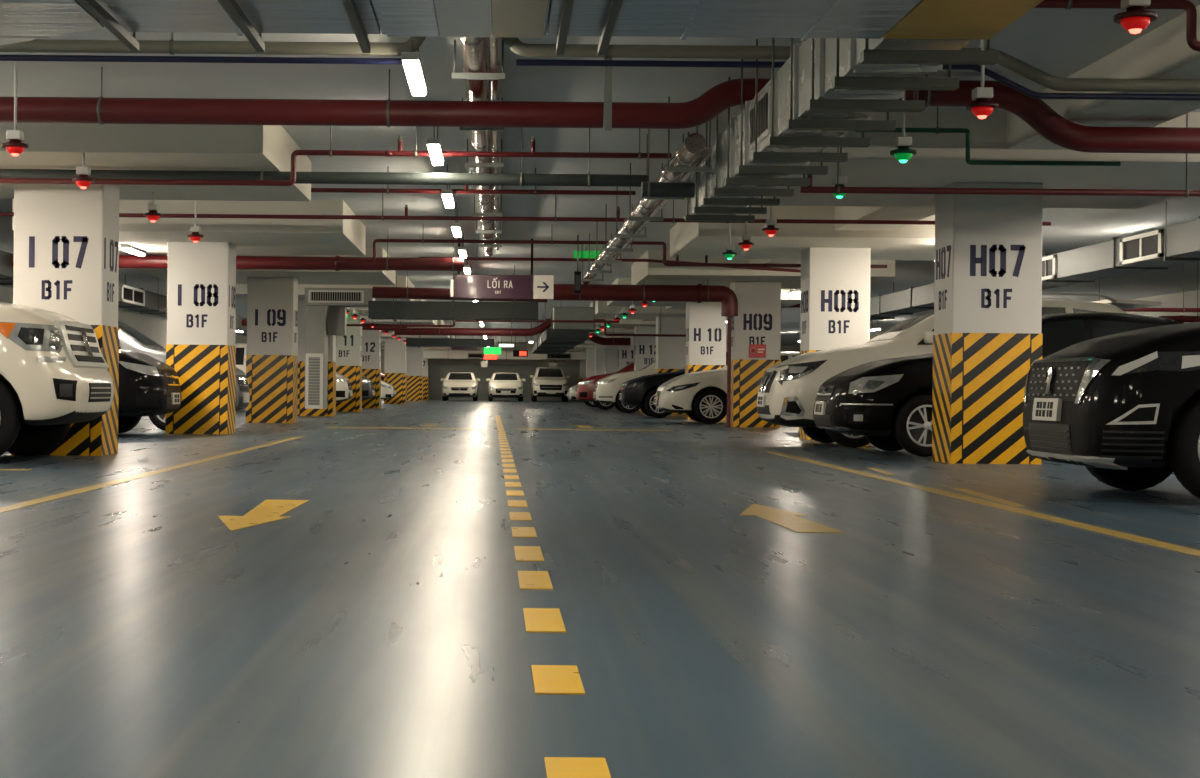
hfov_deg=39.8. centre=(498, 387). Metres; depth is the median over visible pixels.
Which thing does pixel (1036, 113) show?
pipe
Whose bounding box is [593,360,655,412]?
car
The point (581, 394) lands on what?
fog lamp
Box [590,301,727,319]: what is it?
ceiling beam
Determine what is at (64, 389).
fog lamp
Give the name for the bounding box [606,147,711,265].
pipe
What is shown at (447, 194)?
ceiling light
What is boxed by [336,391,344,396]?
fog lamp
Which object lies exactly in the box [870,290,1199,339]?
wall
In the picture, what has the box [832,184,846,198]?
lamp
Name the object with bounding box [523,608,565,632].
lane marking
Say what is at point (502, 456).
lane marking
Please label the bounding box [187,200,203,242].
indicator
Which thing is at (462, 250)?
ceiling light
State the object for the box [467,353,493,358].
vent
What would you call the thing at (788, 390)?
car
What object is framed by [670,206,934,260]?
ceiling beam
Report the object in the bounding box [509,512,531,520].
lane marking
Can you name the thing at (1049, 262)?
vent grille
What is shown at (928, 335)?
mirror
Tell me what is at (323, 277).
ceiling beam
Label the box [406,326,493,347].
air duct
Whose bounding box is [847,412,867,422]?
fog lamp
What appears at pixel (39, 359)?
washer
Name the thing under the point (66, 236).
column
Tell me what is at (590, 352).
column
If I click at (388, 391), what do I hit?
car
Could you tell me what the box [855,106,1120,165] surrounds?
pipe
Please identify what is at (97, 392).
grille
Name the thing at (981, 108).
lamp
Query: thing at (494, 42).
pipe
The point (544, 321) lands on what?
pipe
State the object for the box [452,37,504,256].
pipe
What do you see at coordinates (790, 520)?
floor arrow
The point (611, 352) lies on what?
column
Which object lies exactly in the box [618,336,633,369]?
column
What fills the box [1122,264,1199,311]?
pipe
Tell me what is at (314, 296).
grille
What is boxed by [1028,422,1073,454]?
grille
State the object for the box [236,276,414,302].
ceiling beam
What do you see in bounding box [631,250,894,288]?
ceiling beam
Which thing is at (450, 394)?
grille
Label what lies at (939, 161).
ceiling beam
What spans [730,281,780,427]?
column
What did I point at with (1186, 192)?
pipe
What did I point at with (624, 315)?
indicator
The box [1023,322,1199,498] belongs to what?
car
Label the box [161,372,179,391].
grille
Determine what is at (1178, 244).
air duct
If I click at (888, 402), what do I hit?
car
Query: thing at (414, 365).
column
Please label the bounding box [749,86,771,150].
grille
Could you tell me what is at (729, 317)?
standpipe
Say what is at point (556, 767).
lane marking
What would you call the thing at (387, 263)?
pipe
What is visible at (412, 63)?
ceiling light
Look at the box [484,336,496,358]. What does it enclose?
sign
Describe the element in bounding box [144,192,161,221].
indicator
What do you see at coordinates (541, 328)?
pipe
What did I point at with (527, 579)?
lane marking
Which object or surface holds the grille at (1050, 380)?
attached to the car at (1124, 407)
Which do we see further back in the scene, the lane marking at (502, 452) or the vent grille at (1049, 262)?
the vent grille at (1049, 262)
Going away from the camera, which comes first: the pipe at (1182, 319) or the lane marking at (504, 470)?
the lane marking at (504, 470)
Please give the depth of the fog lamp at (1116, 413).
10.50 m
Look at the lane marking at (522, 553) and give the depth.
7.05 m
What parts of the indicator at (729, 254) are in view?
hanger rod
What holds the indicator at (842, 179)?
hanging from the ceiling beam at (939, 161)
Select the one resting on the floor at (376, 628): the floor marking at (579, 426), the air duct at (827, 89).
the floor marking at (579, 426)
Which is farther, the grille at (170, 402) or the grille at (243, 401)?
the grille at (243, 401)
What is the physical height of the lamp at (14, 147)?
0.133 m
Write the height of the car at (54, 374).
2.084 m
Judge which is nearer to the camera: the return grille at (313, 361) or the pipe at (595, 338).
the return grille at (313, 361)
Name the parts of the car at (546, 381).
license plate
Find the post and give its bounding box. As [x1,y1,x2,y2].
[603,58,611,129]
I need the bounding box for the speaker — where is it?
[574,235,580,293]
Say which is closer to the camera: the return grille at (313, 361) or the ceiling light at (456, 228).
the ceiling light at (456, 228)
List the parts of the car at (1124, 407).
license plate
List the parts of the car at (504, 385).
license plate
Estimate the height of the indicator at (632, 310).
0.328 m
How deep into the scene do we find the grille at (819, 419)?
18.76 m
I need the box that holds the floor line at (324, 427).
[324,427,480,428]
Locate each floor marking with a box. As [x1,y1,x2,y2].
[575,425,592,427]
[867,467,895,474]
[954,488,1024,505]
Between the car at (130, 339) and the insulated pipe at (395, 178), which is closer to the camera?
the insulated pipe at (395, 178)
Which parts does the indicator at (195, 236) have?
hanger rod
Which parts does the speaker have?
panel, hanger rod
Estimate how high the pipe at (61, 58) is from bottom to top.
0.043 m
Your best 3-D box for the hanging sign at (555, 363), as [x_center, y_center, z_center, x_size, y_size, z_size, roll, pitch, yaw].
[2.616,-1.781,80.030,0.360,1.470,0.060,1,0,0]
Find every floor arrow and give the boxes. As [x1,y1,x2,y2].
[218,500,309,530]
[740,503,845,532]
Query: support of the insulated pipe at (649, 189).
hanging from the ceiling
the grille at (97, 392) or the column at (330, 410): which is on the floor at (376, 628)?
the column at (330, 410)
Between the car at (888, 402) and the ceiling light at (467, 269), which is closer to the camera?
the car at (888, 402)
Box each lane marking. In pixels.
[501,451,511,453]
[501,455,512,457]
[502,459,513,461]
[502,464,515,466]
[503,469,516,472]
[504,475,518,478]
[505,482,521,486]
[506,490,523,495]
[508,500,527,506]
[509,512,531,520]
[511,527,536,536]
[514,546,543,560]
[518,571,552,588]
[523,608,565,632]
[531,665,584,693]
[544,757,610,777]
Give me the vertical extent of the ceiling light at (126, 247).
0.085 m
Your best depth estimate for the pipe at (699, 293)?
30.87 m
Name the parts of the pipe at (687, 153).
hanger frame, hanger frame, hanger frame, hanger frame, hanger frame, hanger frame, hanger frame, hanger frame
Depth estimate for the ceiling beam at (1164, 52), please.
12.80 m
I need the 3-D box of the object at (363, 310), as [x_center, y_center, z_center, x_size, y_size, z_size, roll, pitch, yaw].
[-4.374,-2.355,47.150,4.500,0.450,3.800,1,0,0]
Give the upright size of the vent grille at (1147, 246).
0.350 m
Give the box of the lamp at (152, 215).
[144,210,161,221]
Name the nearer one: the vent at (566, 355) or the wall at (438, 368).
the vent at (566, 355)
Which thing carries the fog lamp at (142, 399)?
attached to the car at (148, 386)
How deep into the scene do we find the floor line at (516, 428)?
28.41 m
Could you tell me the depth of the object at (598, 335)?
68.05 m
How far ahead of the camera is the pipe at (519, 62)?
11.48 m
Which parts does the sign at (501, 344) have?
sign panel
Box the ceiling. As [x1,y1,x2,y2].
[0,0,1199,345]
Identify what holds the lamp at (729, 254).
attached to the indicator at (729, 254)
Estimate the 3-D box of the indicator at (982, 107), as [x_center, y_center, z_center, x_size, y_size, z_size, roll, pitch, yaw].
[3.119,-2.123,10.640,0.200,0.778,0.200,1,0,0]
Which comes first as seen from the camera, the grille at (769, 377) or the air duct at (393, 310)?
the grille at (769, 377)
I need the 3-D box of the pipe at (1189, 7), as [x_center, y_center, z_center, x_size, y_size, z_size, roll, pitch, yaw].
[3.971,-2.294,10.200,1.600,0.419,0.076,1,0,0]
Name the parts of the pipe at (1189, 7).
hanger rod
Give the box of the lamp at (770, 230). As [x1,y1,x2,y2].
[762,225,779,236]
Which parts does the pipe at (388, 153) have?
hanger rod, hanger rod, hanger rod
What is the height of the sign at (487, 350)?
1.070 m
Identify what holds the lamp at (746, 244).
attached to the indicator at (746, 244)
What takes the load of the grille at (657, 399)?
attached to the car at (702, 395)
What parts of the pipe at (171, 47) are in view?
hanger rod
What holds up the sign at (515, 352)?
hanging from the ceiling
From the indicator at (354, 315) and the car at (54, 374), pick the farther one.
the indicator at (354, 315)
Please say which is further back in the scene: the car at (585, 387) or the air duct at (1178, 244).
the car at (585, 387)
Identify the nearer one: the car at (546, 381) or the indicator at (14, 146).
the indicator at (14, 146)
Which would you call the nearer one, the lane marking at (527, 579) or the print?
the lane marking at (527, 579)
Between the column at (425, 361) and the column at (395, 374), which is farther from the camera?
the column at (425, 361)
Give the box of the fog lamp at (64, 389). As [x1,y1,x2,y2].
[53,378,76,400]
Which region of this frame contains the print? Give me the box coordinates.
[750,348,764,352]
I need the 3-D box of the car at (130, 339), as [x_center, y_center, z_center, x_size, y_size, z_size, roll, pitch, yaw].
[-6.426,-0.286,25.950,4.945,1.875,2.112,1,0,0]
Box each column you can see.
[11,184,118,455]
[165,242,235,433]
[246,277,297,422]
[297,298,335,415]
[336,313,361,411]
[362,323,380,407]
[384,337,406,403]
[406,347,422,400]
[423,359,428,399]
[579,351,585,381]
[586,348,594,377]
[594,344,604,374]
[605,345,617,373]
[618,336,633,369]
[634,326,655,410]
[655,316,685,414]
[685,302,725,419]
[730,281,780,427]
[799,247,870,439]
[932,182,1042,463]
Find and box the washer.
[37,357,66,362]
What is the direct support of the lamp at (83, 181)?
attached to the indicator at (83, 181)
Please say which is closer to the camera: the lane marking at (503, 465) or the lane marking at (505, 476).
the lane marking at (505, 476)
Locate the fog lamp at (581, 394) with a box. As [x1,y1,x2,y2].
[579,392,586,396]
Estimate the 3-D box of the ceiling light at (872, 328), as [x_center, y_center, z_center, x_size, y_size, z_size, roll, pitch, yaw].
[13.221,-2.225,58.000,0.120,0.390,1.210,1,0,0]
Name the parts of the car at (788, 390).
license plate, roof rail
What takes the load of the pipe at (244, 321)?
hanging from the ceiling
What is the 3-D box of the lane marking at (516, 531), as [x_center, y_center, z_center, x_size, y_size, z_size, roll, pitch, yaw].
[0.122,0.709,8.125,0.118,0.004,0.550,1,0,0]
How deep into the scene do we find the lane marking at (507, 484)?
12.09 m
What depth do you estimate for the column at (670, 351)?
46.80 m
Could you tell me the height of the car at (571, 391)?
1.550 m
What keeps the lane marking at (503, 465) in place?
on the floor at (376, 628)
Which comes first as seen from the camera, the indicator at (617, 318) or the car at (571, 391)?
the indicator at (617, 318)
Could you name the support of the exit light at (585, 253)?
hanging from the ceiling
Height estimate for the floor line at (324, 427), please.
0.004 m
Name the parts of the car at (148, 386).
license plate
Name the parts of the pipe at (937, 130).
hanger rod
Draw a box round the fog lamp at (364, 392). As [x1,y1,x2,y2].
[362,390,368,395]
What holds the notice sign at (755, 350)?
attached to the column at (758, 320)
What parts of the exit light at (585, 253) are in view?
light panel, light panel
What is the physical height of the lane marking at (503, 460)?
0.004 m
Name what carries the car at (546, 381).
on the floor at (376, 628)
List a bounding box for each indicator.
[2,61,28,155]
[72,153,94,188]
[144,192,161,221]
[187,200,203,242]
[351,307,358,318]
[359,316,365,322]
[613,306,620,320]
[620,305,627,317]
[628,301,636,313]
[640,301,648,306]
[722,223,736,259]
[738,206,753,249]
[762,206,779,236]
[832,163,846,198]
[890,90,916,162]
[966,40,998,118]
[1114,0,1156,33]
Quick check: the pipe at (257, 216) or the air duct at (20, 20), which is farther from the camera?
the pipe at (257, 216)
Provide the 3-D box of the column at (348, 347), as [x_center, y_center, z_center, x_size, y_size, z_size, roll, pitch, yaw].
[-4.388,-0.729,47.150,0.902,2.798,0.712,1,0,0]
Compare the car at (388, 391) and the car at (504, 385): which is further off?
the car at (504, 385)
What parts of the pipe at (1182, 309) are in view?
hanger rod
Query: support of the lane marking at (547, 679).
on the floor at (376, 628)
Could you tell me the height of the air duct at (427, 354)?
1.000 m
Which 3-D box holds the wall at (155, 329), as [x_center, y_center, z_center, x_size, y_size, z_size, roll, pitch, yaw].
[-13.091,-1.034,43.000,0.200,3.250,100.000,1,0,0]
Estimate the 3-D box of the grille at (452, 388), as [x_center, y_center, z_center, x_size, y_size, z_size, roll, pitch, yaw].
[-2.061,0.051,86.053,0.921,0.165,0.083,1,0,0]
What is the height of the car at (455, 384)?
1.550 m
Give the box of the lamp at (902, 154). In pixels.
[890,146,916,162]
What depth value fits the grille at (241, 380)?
25.79 m
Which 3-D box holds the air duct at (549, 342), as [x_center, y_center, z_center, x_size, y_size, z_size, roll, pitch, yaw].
[2.193,-2.020,64.250,1.450,1.000,23.492,1,0,0]
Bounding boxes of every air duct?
[0,0,1043,54]
[0,250,246,330]
[368,273,537,322]
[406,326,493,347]
[423,342,585,360]
[532,323,588,353]
[551,299,594,331]
[685,37,998,221]
[870,201,1199,320]
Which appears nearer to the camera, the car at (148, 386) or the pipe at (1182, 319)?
the car at (148, 386)
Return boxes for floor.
[0,400,1199,777]
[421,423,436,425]
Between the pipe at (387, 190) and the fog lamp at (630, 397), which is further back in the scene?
the fog lamp at (630, 397)
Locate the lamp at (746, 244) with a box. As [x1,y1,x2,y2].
[738,240,753,249]
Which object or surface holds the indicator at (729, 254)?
hanging from the ceiling
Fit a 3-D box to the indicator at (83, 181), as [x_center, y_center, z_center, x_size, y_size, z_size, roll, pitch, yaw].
[-3.752,-1.960,14.900,0.200,0.328,0.200,1,0,0]
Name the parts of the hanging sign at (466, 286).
hanger post, sign panel, hanger post, arrow panel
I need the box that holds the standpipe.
[727,316,730,427]
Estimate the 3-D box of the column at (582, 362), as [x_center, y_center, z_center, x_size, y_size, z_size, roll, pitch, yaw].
[4.951,-0.644,91.950,0.902,2.798,0.712,1,0,0]
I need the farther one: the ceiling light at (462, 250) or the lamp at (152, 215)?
the ceiling light at (462, 250)
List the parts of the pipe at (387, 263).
hanger rod, hanger rod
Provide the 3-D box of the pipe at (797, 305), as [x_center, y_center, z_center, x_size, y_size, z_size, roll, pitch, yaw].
[8.921,-2.290,44.000,8.200,0.338,0.276,1,0,0]
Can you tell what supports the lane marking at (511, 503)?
on the floor at (376, 628)
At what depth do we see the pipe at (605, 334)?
42.98 m
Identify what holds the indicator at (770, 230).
hanging from the ceiling
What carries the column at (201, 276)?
on the floor at (376, 628)
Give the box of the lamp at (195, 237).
[187,232,203,242]
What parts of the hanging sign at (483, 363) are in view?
sign panel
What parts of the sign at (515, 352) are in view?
sign panel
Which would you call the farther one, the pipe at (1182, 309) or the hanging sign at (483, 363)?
the hanging sign at (483, 363)
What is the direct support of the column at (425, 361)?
on the floor at (376, 628)
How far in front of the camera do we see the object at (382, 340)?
75.87 m
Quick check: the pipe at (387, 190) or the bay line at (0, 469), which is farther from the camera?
the pipe at (387, 190)
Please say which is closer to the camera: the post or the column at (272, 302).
the post
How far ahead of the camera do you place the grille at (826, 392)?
18.79 m
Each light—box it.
[121,244,145,255]
[401,37,426,95]
[427,127,443,164]
[441,165,454,207]
[451,202,461,236]
[458,229,466,257]
[464,253,470,273]
[519,351,525,355]
[573,247,600,257]
[786,289,800,295]
[870,320,880,330]
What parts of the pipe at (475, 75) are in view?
hanger frame, hanger frame, hanger frame, hanger frame, hanger frame, hanger frame, hanger frame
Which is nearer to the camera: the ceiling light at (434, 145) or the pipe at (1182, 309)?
the ceiling light at (434, 145)
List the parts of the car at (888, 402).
license plate, bumper trim, bumper trim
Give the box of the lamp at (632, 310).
[628,308,636,313]
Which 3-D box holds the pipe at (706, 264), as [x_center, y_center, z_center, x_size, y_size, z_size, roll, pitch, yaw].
[1.270,-2.215,25.600,9.500,0.626,0.070,1,0,0]
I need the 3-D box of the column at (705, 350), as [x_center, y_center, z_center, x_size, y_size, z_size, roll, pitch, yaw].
[4.951,-0.644,39.550,0.902,2.798,0.712,1,0,0]
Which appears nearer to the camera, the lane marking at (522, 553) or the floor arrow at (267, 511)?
the lane marking at (522, 553)
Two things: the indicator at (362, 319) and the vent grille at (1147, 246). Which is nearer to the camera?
the vent grille at (1147, 246)
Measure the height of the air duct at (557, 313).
1.100 m
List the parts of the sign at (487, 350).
sign panel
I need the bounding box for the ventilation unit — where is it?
[305,288,374,408]
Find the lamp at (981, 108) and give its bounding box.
[966,98,998,118]
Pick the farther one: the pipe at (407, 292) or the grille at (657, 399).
the grille at (657, 399)
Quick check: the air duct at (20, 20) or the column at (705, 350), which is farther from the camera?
the column at (705, 350)
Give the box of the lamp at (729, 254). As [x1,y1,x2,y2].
[722,250,736,259]
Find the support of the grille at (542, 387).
attached to the car at (546, 381)
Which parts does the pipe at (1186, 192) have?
hanger rod, hanger rod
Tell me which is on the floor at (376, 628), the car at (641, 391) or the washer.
the car at (641, 391)
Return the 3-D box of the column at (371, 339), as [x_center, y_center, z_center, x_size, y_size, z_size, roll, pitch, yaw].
[-4.388,-0.729,54.750,0.902,2.798,0.712,1,0,0]
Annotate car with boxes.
[0,302,113,455]
[118,321,249,430]
[118,349,180,433]
[235,343,352,401]
[362,375,374,399]
[381,380,395,398]
[441,372,479,400]
[486,372,524,401]
[530,367,569,401]
[567,384,595,406]
[575,361,633,409]
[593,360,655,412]
[619,352,726,417]
[654,351,798,423]
[757,292,1160,447]
[813,312,1180,456]
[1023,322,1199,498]
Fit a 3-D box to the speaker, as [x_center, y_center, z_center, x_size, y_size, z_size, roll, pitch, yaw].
[1.299,-2.043,27.196,0.110,0.970,0.128,1,0,0]
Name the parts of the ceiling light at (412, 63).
hanger rod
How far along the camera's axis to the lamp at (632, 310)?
38.44 m
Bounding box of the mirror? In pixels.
[924,331,933,343]
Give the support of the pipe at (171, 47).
hanging from the ceiling
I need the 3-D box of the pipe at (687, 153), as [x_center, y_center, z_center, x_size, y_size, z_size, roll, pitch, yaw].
[1.650,-2.201,22.150,0.396,0.649,17.100,1,0,0]
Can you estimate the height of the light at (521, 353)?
0.200 m
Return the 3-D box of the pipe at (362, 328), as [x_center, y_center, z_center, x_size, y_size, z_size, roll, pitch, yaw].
[-4.083,-1.908,48.000,3.800,0.438,0.076,1,0,0]
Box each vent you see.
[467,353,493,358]
[547,353,570,358]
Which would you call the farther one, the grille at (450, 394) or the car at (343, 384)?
the grille at (450, 394)
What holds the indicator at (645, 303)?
hanging from the ceiling
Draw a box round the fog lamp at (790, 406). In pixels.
[780,396,804,416]
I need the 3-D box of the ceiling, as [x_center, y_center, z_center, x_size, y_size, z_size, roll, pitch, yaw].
[2.024,-2.647,43.000,30.400,0.250,100.400,1,0,0]
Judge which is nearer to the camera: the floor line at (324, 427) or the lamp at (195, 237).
the lamp at (195, 237)
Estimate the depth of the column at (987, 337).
16.40 m
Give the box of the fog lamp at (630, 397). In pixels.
[627,394,637,400]
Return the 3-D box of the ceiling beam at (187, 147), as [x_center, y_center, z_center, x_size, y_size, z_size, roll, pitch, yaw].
[-4.374,-2.355,16.750,4.500,0.450,3.800,1,0,0]
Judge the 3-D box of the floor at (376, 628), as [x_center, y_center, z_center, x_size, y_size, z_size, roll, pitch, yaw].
[1.993,0.828,43.000,30.400,0.200,100.400,1,0,0]
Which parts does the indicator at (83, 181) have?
hanger rod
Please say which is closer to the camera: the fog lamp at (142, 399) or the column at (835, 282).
the fog lamp at (142, 399)
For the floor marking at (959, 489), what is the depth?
11.09 m
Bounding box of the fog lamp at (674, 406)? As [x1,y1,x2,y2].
[672,404,683,408]
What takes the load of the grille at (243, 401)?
attached to the car at (130, 339)
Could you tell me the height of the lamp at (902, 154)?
0.133 m
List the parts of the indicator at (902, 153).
hanger rod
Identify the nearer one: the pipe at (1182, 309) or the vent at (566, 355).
the pipe at (1182, 309)
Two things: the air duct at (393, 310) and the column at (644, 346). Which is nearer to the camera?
the air duct at (393, 310)
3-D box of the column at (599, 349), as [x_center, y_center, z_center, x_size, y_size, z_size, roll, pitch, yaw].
[4.951,-0.644,77.550,0.902,2.798,0.712,1,0,0]
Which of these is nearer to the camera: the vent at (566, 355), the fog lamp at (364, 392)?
the fog lamp at (364, 392)
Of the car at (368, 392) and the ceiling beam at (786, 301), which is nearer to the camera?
the ceiling beam at (786, 301)
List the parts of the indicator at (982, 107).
hanger rod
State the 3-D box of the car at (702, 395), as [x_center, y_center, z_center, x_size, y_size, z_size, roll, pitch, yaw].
[5.668,-0.013,35.400,4.646,1.548,2.112,1,0,0]
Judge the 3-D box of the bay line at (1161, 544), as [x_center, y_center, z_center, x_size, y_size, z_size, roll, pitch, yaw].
[3.123,0.736,11.000,0.110,0.004,16.000,1,0,0]
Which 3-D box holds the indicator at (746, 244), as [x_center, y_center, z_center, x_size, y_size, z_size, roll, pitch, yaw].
[3.119,-2.123,20.800,0.200,0.778,0.200,1,0,0]
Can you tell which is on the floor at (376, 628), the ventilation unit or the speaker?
the ventilation unit
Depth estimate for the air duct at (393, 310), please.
36.60 m
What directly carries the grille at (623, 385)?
attached to the car at (641, 391)
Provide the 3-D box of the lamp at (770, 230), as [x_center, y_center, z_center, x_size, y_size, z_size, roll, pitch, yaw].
[3.116,-1.800,18.900,0.200,0.133,0.200,1,0,0]
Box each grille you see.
[54,320,108,368]
[88,383,110,401]
[121,284,144,305]
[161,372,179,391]
[165,397,180,408]
[236,374,248,390]
[238,396,249,406]
[305,353,322,408]
[308,290,363,302]
[346,380,351,389]
[449,393,469,395]
[451,387,467,390]
[496,389,515,392]
[537,392,563,395]
[540,385,561,389]
[620,382,626,392]
[654,391,660,405]
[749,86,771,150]
[757,405,769,414]
[759,370,776,392]
[813,414,832,425]
[817,385,835,400]
[1024,357,1111,403]
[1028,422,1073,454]
[1042,255,1056,280]
[1119,229,1163,264]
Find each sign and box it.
[450,238,553,298]
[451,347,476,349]
[481,336,486,366]
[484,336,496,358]
[484,336,500,353]
[499,336,513,346]
[513,336,527,356]
[549,354,556,365]
[749,344,765,357]
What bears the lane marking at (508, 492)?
on the floor at (376, 628)
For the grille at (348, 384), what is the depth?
45.22 m
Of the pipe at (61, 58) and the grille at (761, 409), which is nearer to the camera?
the pipe at (61, 58)
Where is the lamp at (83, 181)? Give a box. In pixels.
[72,174,94,188]
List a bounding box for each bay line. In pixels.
[0,469,31,469]
[769,452,1199,556]
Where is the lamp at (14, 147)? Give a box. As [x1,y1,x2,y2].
[2,139,28,155]
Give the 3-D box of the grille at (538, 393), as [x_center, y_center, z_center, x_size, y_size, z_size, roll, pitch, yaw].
[2.717,0.317,86.490,1.407,0.167,0.178,1,0,0]
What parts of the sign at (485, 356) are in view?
sign panel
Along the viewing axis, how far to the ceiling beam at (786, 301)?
39.32 m
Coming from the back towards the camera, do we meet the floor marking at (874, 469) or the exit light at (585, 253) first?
the exit light at (585, 253)
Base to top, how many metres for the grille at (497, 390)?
0.242 m
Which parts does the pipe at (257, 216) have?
hanger rod, hanger rod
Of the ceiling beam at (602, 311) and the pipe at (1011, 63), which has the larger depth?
the ceiling beam at (602, 311)
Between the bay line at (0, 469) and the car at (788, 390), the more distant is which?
the car at (788, 390)
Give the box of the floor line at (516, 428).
[516,428,671,430]
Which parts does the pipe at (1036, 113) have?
hanger rod, hanger rod, hanger rod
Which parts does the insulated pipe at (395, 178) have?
hanger rod, hanger rod, hanger rod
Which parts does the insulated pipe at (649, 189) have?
hanger rod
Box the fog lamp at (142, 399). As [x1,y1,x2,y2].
[136,393,157,406]
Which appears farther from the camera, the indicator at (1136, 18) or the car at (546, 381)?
the car at (546, 381)
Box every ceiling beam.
[0,123,310,200]
[12,199,365,254]
[135,247,395,284]
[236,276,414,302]
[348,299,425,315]
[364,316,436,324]
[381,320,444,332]
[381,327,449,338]
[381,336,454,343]
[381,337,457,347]
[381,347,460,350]
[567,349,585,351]
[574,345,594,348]
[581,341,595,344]
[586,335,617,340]
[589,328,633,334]
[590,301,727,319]
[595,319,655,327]
[607,278,800,306]
[624,5,1199,328]
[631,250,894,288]
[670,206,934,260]
[760,110,1199,208]
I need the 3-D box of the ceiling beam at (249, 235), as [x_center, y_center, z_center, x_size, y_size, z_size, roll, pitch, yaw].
[-4.374,-2.355,24.350,4.500,0.450,3.800,1,0,0]
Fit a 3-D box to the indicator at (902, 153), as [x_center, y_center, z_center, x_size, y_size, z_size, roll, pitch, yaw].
[3.119,-2.123,12.720,0.200,0.778,0.200,1,0,0]
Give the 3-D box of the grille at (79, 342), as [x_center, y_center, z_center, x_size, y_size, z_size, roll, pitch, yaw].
[-3.863,-0.395,15.320,0.234,0.432,1.250,1,0,0]
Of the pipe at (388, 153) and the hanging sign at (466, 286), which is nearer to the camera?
the pipe at (388, 153)
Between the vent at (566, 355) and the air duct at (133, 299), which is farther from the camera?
the vent at (566, 355)
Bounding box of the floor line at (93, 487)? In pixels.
[0,436,304,512]
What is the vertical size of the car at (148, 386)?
1.875 m
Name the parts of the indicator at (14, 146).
hanger rod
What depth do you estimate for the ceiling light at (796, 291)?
36.68 m
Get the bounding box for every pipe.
[0,32,425,55]
[0,55,402,64]
[0,67,1199,153]
[0,126,671,185]
[0,128,647,186]
[0,187,1050,225]
[11,235,463,271]
[242,319,406,330]
[274,224,886,267]
[311,166,635,194]
[347,320,618,326]
[362,328,423,329]
[372,265,546,301]
[394,318,550,335]
[419,244,800,272]
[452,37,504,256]
[488,35,499,249]
[501,37,1199,91]
[516,59,1199,100]
[546,319,685,336]
[553,278,737,315]
[581,96,711,283]
[589,328,630,345]
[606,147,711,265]
[641,129,694,197]
[781,303,800,307]
[800,113,1199,196]
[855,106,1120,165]
[1034,0,1199,50]
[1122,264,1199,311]
[1159,286,1199,322]
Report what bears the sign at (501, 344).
hanging from the ceiling
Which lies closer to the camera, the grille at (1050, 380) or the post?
the grille at (1050, 380)
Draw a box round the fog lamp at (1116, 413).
[1106,403,1159,424]
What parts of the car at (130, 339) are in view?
license plate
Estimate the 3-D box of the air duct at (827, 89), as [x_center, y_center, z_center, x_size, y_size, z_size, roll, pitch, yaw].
[2.179,-2.083,12.410,0.680,0.875,8.420,1,0,0]
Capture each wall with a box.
[0,286,246,348]
[381,343,799,400]
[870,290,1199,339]
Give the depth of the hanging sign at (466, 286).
28.00 m

